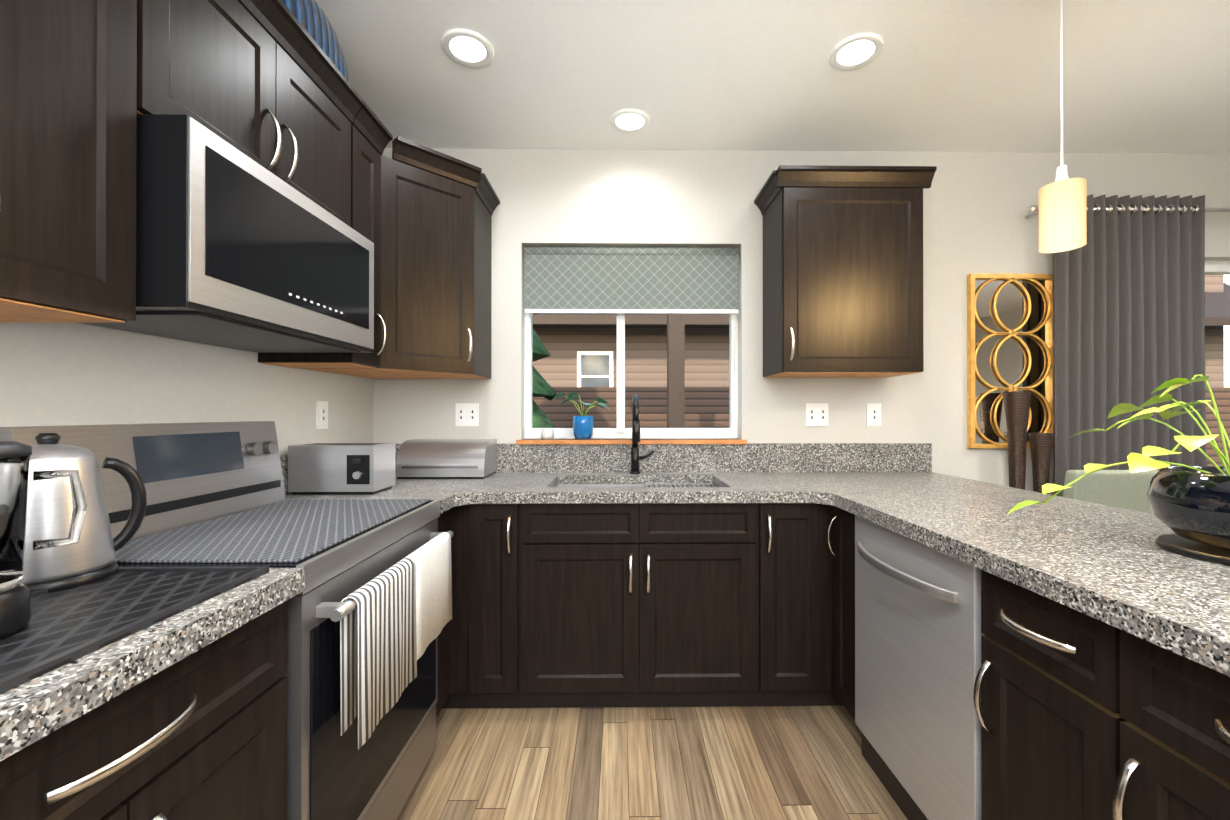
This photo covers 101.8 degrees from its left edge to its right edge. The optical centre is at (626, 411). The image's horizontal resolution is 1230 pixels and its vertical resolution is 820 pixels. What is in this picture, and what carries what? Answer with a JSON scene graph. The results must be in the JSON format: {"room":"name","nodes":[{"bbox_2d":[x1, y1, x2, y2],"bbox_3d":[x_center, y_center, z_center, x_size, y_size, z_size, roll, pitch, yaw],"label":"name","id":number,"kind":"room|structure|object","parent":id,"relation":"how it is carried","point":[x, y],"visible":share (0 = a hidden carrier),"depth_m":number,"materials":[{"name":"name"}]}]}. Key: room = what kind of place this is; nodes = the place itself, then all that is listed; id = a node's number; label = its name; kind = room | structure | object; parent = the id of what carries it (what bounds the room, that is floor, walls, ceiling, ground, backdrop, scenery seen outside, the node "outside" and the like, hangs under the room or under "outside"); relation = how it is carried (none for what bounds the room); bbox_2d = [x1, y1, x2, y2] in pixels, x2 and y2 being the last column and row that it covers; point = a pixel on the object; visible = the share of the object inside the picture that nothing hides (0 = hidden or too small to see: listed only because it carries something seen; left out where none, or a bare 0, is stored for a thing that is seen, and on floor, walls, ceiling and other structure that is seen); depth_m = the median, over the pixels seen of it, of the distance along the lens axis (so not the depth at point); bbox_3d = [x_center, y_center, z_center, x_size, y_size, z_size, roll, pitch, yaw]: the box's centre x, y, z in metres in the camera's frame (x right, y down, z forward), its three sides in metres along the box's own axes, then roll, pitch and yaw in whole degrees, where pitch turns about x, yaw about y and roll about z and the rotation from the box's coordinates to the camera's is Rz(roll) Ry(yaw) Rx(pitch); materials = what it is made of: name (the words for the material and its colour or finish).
{"room":"kitchen","nodes":[
{"label":"kitchen","id":0,"kind":"room"},
{"bbox_2d":[0,322,375,454],"bbox_3d":[-1.349,-0.078,-0.241,0.150,2.600,5.640,0,0,-1],"label":"wall","id":1,"kind":"structure","parent":0,"point":[52,374],"depth_m":1.38,"materials":[{"name":"paint"}]},
{"bbox_2d":[0,0,151,322],"bbox_3d":[-1.122,-0.638,0.692,0.330,0.923,0.580,0,0,-1],"label":"upper cabinet","id":2,"kind":"object","parent":1,"relation":"attached to","point":[76,75],"depth_m":0.87,"materials":[{"name":"brown wood"}]},
{"bbox_2d":[152,0,359,230],"bbox_3d":[-1.131,-0.849,1.374,0.330,0.497,0.776,0,0,-1],"label":"upper cabinet","id":3,"kind":"object","parent":1,"relation":"attached to","point":[265,84],"depth_m":1.32,"materials":[{"name":"brown wood"}]},
{"bbox_2d":[81,114,373,352],"bbox_3d":[-1.085,-0.397,1.373,0.415,0.391,0.756,0,0,-1],"label":"microwave","id":4,"kind":"object","parent":3,"relation":"attached to","point":[237,249],"visible":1,"depth_m":1.15,"materials":[{"name":"black metal"}]},
{"bbox_2d":[282,0,348,81],"bbox_3d":[-1.037,-1.192,1.667,0.092,0.338,0.380,0,0,-1],"label":"glass vase","id":5,"kind":"object","parent":3,"relation":"on","point":[311,17],"visible":0.31,"depth_m":1.63,"materials":[{"name":"blue glass"}]},
{"bbox_2d":[316,401,327,428],"bbox_3d":[-1.300,0.015,2.139,0.009,0.118,0.075,0,0,-1],"label":"electrical outlet","id":6,"kind":"object","parent":1,"relation":"attached to","point":[321,414],"visible":1,"depth_m":2.13,"materials":[{"name":"white plastic"}]},
{"bbox_2d":[258,104,387,368],"bbox_3d":[-1.137,-0.634,1.874,0.330,0.923,0.216,0,0,-1],"label":"upper cabinet","id":7,"kind":"object","parent":1,"relation":"attached to","point":[371,141],"depth_m":1.88,"materials":[{"name":"brown wood"}]},
{"bbox_2d":[396,706,907,819],"bbox_3d":[1.977,1.262,-0.199,6.805,0.080,5.950,0,0,-1],"label":"floor","id":8,"kind":"structure","parent":0,"point":[719,763],"depth_m":1.73,"materials":[{"name":"brown wood"}]},
{"bbox_2d":[0,601,286,819],"bbox_3d":[-0.974,0.791,0.664,0.616,0.868,0.646,0,0,-1],"label":"base cabinet","id":9,"kind":"object","parent":8,"relation":"on","point":[200,734],"depth_m":0.75,"materials":[{"name":"brown wood"}]},
{"bbox_2d":[0,483,319,760],"bbox_3d":[-0.954,0.256,0.066,0.649,0.195,1.848,0,0,-1],"label":"countertop","id":10,"kind":"structure","parent":9,"relation":"on","point":[31,710],"depth_m":0.65,"materials":[{"name":"stone"}]},
{"bbox_2d":[20,433,146,592],"bbox_3d":[-1.039,0.174,0.903,0.180,0.272,0.193,0,0,-1],"label":"kettle","id":11,"kind":"object","parent":10,"relation":"on","point":[88,557],"visible":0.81,"depth_m":0.88,"materials":[{"name":"silver metal"}]},
{"bbox_2d":[0,566,268,693],"bbox_3d":[-0.833,0.304,0.624,0.295,0.011,0.680,0,0,-1],"label":"mat","id":12,"kind":"object","parent":10,"relation":"on","point":[64,627],"visible":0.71,"depth_m":0.77,"materials":[{"name":"black fabric"}]},
{"bbox_2d":[0,441,86,639],"bbox_3d":[-0.885,0.171,0.678,0.143,0.263,0.159,0,0,-1],"label":"coffee maker","id":13,"kind":"object","parent":12,"relation":"on","point":[15,604],"visible":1,"depth_m":0.68,"materials":[{"name":"black plastic"}]},
{"bbox_2d":[0,421,453,819],"bbox_3d":[-0.935,0.630,1.372,0.690,1.195,0.756,0,0,-1],"label":"range","id":14,"kind":"object","parent":8,"relation":"on","point":[193,473],"visible":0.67,"depth_m":1.26,"materials":[{"name":"silver metal"}]},
{"bbox_2d":[115,499,429,562],"bbox_3d":[-0.920,0.306,1.373,0.490,0.006,0.720,0,0,-1],"label":"mat","id":15,"kind":"object","parent":14,"relation":"on","point":[291,530],"visible":0.83,"depth_m":1.24,"materials":[{"name":"grey fabric"}]},
{"bbox_2d":[340,557,416,748],"bbox_3d":[-0.601,0.567,1.231,0.051,0.330,0.300,0,0,-1],"label":"striped towel","id":16,"kind":"object","parent":14,"relation":"hanging from","point":[378,656],"visible":1,"depth_m":1.17,"materials":[{"name":"white fabric"}]},
{"bbox_2d":[406,532,451,659],"bbox_3d":[-0.605,0.548,1.529,0.051,0.290,0.285,0,0,-1],"label":"towel","id":17,"kind":"object","parent":14,"relation":"hanging from","point":[432,558],"visible":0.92,"depth_m":1.51,"materials":[{"name":"white fabric"}]},
{"bbox_2d":[436,509,449,716],"bbox_3d":[-0.998,0.795,1.871,0.600,0.868,0.232,0,0,-1],"label":"base cabinet","id":18,"kind":"object","parent":8,"relation":"on","point":[444,519],"depth_m":1.91,"materials":[{"name":"brown wood"}]},
{"bbox_2d":[280,447,459,512],"bbox_3d":[-0.970,0.262,1.843,0.660,0.195,0.178,0,0,-1],"label":"countertop","id":19,"kind":"structure","parent":18,"relation":"on","point":[447,491],"depth_m":1.91,"materials":[{"name":"stone"}]},
{"bbox_2d":[288,443,394,494],"bbox_3d":[-1.107,0.220,1.950,0.320,0.186,0.202,0,0,-1],"label":"toaster","id":20,"kind":"object","parent":19,"relation":"on","point":[341,468],"visible":1,"depth_m":1.87,"materials":[{"name":"silver metal"}]},
{"bbox_2d":[442,504,469,708],"bbox_3d":[-0.965,0.796,2.279,0.678,0.868,0.617,0,0,-1],"label":"base cabinet","id":21,"kind":"object","parent":8,"relation":"on","point":[459,697],"depth_m":1.99,"materials":[{"name":"brown wood"}]},
{"bbox_2d":[395,443,1028,505],"bbox_3d":[0.147,0.360,2.246,2.904,0.389,0.719,0,0,-1],"label":"countertop","id":22,"kind":"structure","parent":21,"relation":"on","point":[749,472],"depth_m":2.51,"materials":[{"name":"stone"}]},
{"bbox_2d":[396,439,496,478],"bbox_3d":[-0.869,0.227,2.441,0.410,0.175,0.246,0,0,-1],"label":"bread box","id":23,"kind":"object","parent":22,"relation":"on","point":[446,459],"visible":1,"depth_m":2.34,"materials":[{"name":"silver metal"}]},
{"bbox_2d":[630,395,653,473],"bbox_3d":[0.083,0.116,2.460,0.126,0.398,0.214,0,0,-1],"label":"faucet","id":24,"kind":"object","parent":22,"relation":"on","point":[635,458],"visible":0.98,"depth_m":2.41,"materials":[{"name":"black metal"}]},
{"bbox_2d":[470,503,557,707],"bbox_3d":[-0.523,0.796,2.285,0.323,0.868,0.617,0,0,-1],"label":"base cabinet","id":25,"kind":"object","parent":8,"relation":"on","point":[507,541],"depth_m":1.98,"materials":[{"name":"brown wood"}]},
{"bbox_2d":[542,527,733,707],"bbox_3d":[0.048,0.910,2.276,0.820,0.640,0.454,0,0,-1],"label":"base cabinet","id":26,"kind":"object","parent":8,"relation":"on","point":[570,605],"depth_m":1.99,"materials":[{"name":"brown wood"}]},
{"bbox_2d":[710,503,837,705],"bbox_3d":[0.637,0.796,2.299,0.358,0.868,0.617,0,0,-1],"label":"base cabinet","id":27,"kind":"object","parent":8,"relation":"on","point":[783,558],"depth_m":1.99,"materials":[{"name":"brown wood"}]},
{"bbox_2d":[827,506,854,719],"bbox_3d":[1.163,0.795,1.906,0.680,0.868,0.215,0,0,-1],"label":"base cabinet","id":28,"kind":"object","parent":8,"relation":"on","point":[843,521],"depth_m":1.90,"materials":[{"name":"brown wood"}]},
{"bbox_2d":[855,515,985,819],"bbox_3d":[1.103,0.793,1.486,0.690,0.867,0.610,0,0,-1],"label":"dishwasher","id":29,"kind":"object","parent":8,"relation":"on","point":[918,634],"visible":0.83,"depth_m":1.40,"materials":[{"name":"silver metal"}]},
{"bbox_2d":[1003,391,1031,489],"bbox_3d":[1.980,0.565,2.529,0.118,1.330,0.118,0,0,-1],"label":"floor vase","id":30,"kind":"object","parent":8,"relation":"on","point":[1017,406],"visible":0.5,"depth_m":2.50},
{"bbox_2d":[973,569,1098,819],"bbox_3d":[1.174,0.792,1.017,0.680,0.868,0.326,0,0,-1],"label":"base cabinet","id":31,"kind":"object","parent":8,"relation":"on","point":[1081,716],"depth_m":1.02,"materials":[{"name":"brown wood"}]},
{"bbox_2d":[1028,433,1053,493],"bbox_3d":[2.110,0.670,2.540,0.100,1.120,0.100,0,0,-1],"label":"floor vase","id":32,"kind":"object","parent":8,"relation":"on","point":[1040,446],"visible":0.4,"depth_m":2.51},
{"bbox_2d":[1063,470,1158,513],"bbox_3d":[1.950,0.730,2.159,0.440,0.999,0.478,0,0,-1],"label":"dining chair","id":33,"kind":"object","parent":8,"relation":"on","point":[1126,489],"visible":0.08,"depth_m":1.93,"materials":[{"name":"green fabric"}]},
{"bbox_2d":[1099,620,1229,819],"bbox_3d":[1.179,0.791,0.619,0.680,0.868,0.470,0,0,-1],"label":"base cabinet","id":34,"kind":"object","parent":8,"relation":"on","point":[1164,714],"depth_m":0.79,"materials":[{"name":"brown wood"}]},
{"bbox_2d":[824,491,1229,675],"bbox_3d":[1.197,0.334,1.064,0.834,0.045,1.790,0,0,-1],"label":"countertop","id":35,"kind":"structure","parent":34,"relation":"on","point":[1118,567],"depth_m":1.10,"materials":[{"name":"stone"}]},
{"bbox_2d":[1007,374,1229,565],"bbox_3d":[1.265,0.113,1.083,0.643,0.395,0.461,0,0,-1],"label":"potted plant","id":36,"kind":"object","parent":35,"relation":"on","point":[1190,507],"visible":1,"depth_m":1.09,"materials":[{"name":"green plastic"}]},
{"bbox_2d":[315,0,1229,153],"bbox_3d":[1.977,-1.428,-0.190,6.805,0.100,5.950,0,0,-1],"label":"ceiling","id":37,"kind":"structure","parent":0,"point":[1146,76],"depth_m":2.03,"materials":[{"name":"paint"}]},
{"bbox_2d":[441,29,493,67],"bbox_3d":[-0.597,-1.364,1.883,0.190,0.012,0.190,0,0,-1],"label":"recessed light","id":38,"kind":"object","parent":37,"relation":"in","point":[467,48],"visible":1,"depth_m":1.88,"materials":[{"name":"white plastic"}]},
{"bbox_2d":[610,108,649,133],"bbox_3d":[0.018,-1.363,2.351,0.190,0.012,0.190,0,0,-1],"label":"recessed light","id":39,"kind":"object","parent":37,"relation":"in","point":[629,121],"visible":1,"depth_m":2.34,"materials":[{"name":"white plastic"}]},
{"bbox_2d":[829,33,883,70],"bbox_3d":[0.873,-1.364,1.901,0.190,0.012,0.190,0,0,-1],"label":"recessed light","id":40,"kind":"object","parent":37,"relation":"in","point":[855,51],"visible":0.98,"depth_m":1.90,"materials":[{"name":"white plastic"}]},
{"bbox_2d":[1038,0,1086,252],"bbox_3d":[1.348,-0.939,1.546,0.120,0.864,0.120,0,0,-1],"label":"pendant lamp","id":41,"kind":"object","parent":37,"relation":"hanging from","point":[1062,198],"visible":1,"depth_m":1.51,"materials":[{"name":"beige glass"}]},
{"bbox_2d":[376,148,1229,494],"bbox_3d":[1.941,-0.068,2.706,6.805,2.600,0.150,0,0,-1],"label":"wall","id":42,"kind":"structure","parent":0,"point":[976,206],"depth_m":2.62,"materials":[{"name":"paint"}]},
{"bbox_2d":[302,136,499,378],"bbox_3d":[-0.978,-0.632,2.287,0.654,0.926,0.614,0,0,-1],"label":"upper cabinet","id":43,"kind":"object","parent":42,"relation":"attached to","point":[437,209],"visible":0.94,"depth_m":2.15,"materials":[{"name":"brown wood"}]},
{"bbox_2d":[456,403,478,425],"bbox_3d":[-0.826,0.016,2.591,0.118,0.118,0.009,0,0,-1],"label":"electrical outlet","id":44,"kind":"object","parent":42,"relation":"attached to","point":[467,414],"visible":1,"depth_m":2.59,"materials":[{"name":"white plastic"}]},
{"bbox_2d":[524,313,737,438],"bbox_3d":[0.028,-0.366,2.715,1.150,1.024,0.055,0,0,-1],"label":"window","id":45,"kind":"structure","parent":42,"relation":"in","point":[620,431],"depth_m":2.69,"materials":[{"name":"white plastic"}]},
{"bbox_2d":[524,247,738,372],"bbox_3d":[0.029,-0.536,2.648,1.126,0.666,0.067,0,0,-1],"label":"window shade","id":46,"kind":"object","parent":45,"relation":"attached to","point":[641,280],"visible":1,"depth_m":2.62,"materials":[{"name":"grey fabric"}]},
{"bbox_2d":[516,439,746,443],"bbox_3d":[0.029,0.158,2.638,1.190,0.022,0.135,0,0,-1],"label":"window sill","id":47,"kind":"structure","parent":42,"relation":"attached to","point":[685,441],"depth_m":2.57,"materials":[{"name":"brown wood"}]},
{"bbox_2d":[541,428,553,438],"bbox_3d":[-0.416,0.118,2.635,0.068,0.055,0.067,0,0,-1],"label":"pot","id":48,"kind":"object","parent":47,"relation":"on","point":[547,433],"visible":1,"depth_m":2.61,"materials":[{"name":"ceramic"}]},
{"bbox_2d":[551,392,609,439],"bbox_3d":[-0.237,0.023,2.603,0.315,0.245,0.150,0,0,-1],"label":"potted plant","id":49,"kind":"object","parent":47,"relation":"on","point":[583,424],"visible":1,"depth_m":2.58,"materials":[{"name":"ceramic"}]},
{"bbox_2d":[806,403,827,425],"bbox_3d":[0.999,0.017,2.614,0.118,0.118,0.009,0,0,-1],"label":"electrical outlet","id":50,"kind":"object","parent":42,"relation":"attached to","point":[816,414],"visible":1,"depth_m":2.61,"materials":[{"name":"white plastic"}]},
{"bbox_2d":[754,165,936,377],"bbox_3d":[1.042,-0.641,2.432,0.740,0.926,0.375,0,0,-1],"label":"upper cabinet","id":51,"kind":"object","parent":42,"relation":"attached to","point":[842,271],"visible":1,"depth_m":2.29,"materials":[{"name":"brown wood"}]},
{"bbox_2d":[867,403,880,425],"bbox_3d":[1.299,0.017,2.617,0.075,0.118,0.009,0,0,-1],"label":"electrical outlet","id":52,"kind":"object","parent":42,"relation":"attached to","point":[873,414],"visible":1,"depth_m":2.62,"materials":[{"name":"white plastic"}]},
{"bbox_2d":[967,273,1053,447],"bbox_3d":[2.019,-0.264,2.616,0.450,0.910,0.030,0,0,-1],"label":"mirror","id":53,"kind":"object","parent":42,"relation":"attached to","point":[1010,339],"visible":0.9,"depth_m":2.62,"materials":[{"name":"gold glass"}]},
{"bbox_2d":[1025,194,1229,496],"bbox_3d":[3.415,0.061,2.579,2.760,2.300,0.137,0,0,-1],"label":"curtain","id":54,"kind":"object","parent":42,"relation":"hanging from","point":[1129,302],"visible":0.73,"depth_m":2.52,"materials":[{"name":"fabric"}]},
{"bbox_2d":[1205,261,1229,274],"bbox_3d":[3.643,0.206,2.741,1.800,2.049,0.060,0,0,-1],"label":"window frame","id":55,"kind":"structure","parent":42,"relation":"in","point":[1217,267],"depth_m":2.71,"materials":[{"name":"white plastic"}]},
{"label":"outside","id":56,"kind":"structure","parent":0,"visible":0},
{"bbox_3d":[0.872,1.288,12.369,30.000,0.050,19.190,0,0,-1],"label":"ground","id":57,"kind":"structure","parent":56,"visible":0},
{"bbox_2d":[532,313,556,427],"bbox_3d":[-1.531,-0.922,5.609,1.961,4.327,1.902,0,0,-1],"label":"tree","id":58,"kind":"object","parent":57,"relation":"on","point":[541,387],"visible":0.04,"depth_m":5.41,"materials":[{"name":"green plant"}]},
{"bbox_2d":[667,314,684,427],"bbox_3d":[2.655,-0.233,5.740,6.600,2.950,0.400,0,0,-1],"label":"porch post","id":59,"kind":"object","parent":57,"relation":"on","point":[675,370],"visible":0.1,"depth_m":5.62,"materials":[{"name":"brown wood"}]},
{"bbox_2d":[532,387,1229,466],"bbox_3d":[1.931,0.408,7.624,20.000,1.680,0.090,0,0,-1],"label":"fence","id":60,"kind":"object","parent":57,"relation":"on","point":[707,407],"depth_m":7.61,"materials":[{"name":"brown wood"}]},
{"bbox_2d":[532,275,1229,386],"bbox_3d":[1.868,-1.636,12.686,23.000,5.800,5.900,0,0,-1],"label":"house","id":61,"kind":"structure","parent":57,"relation":"on","point":[581,348],"depth_m":10.61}
]}

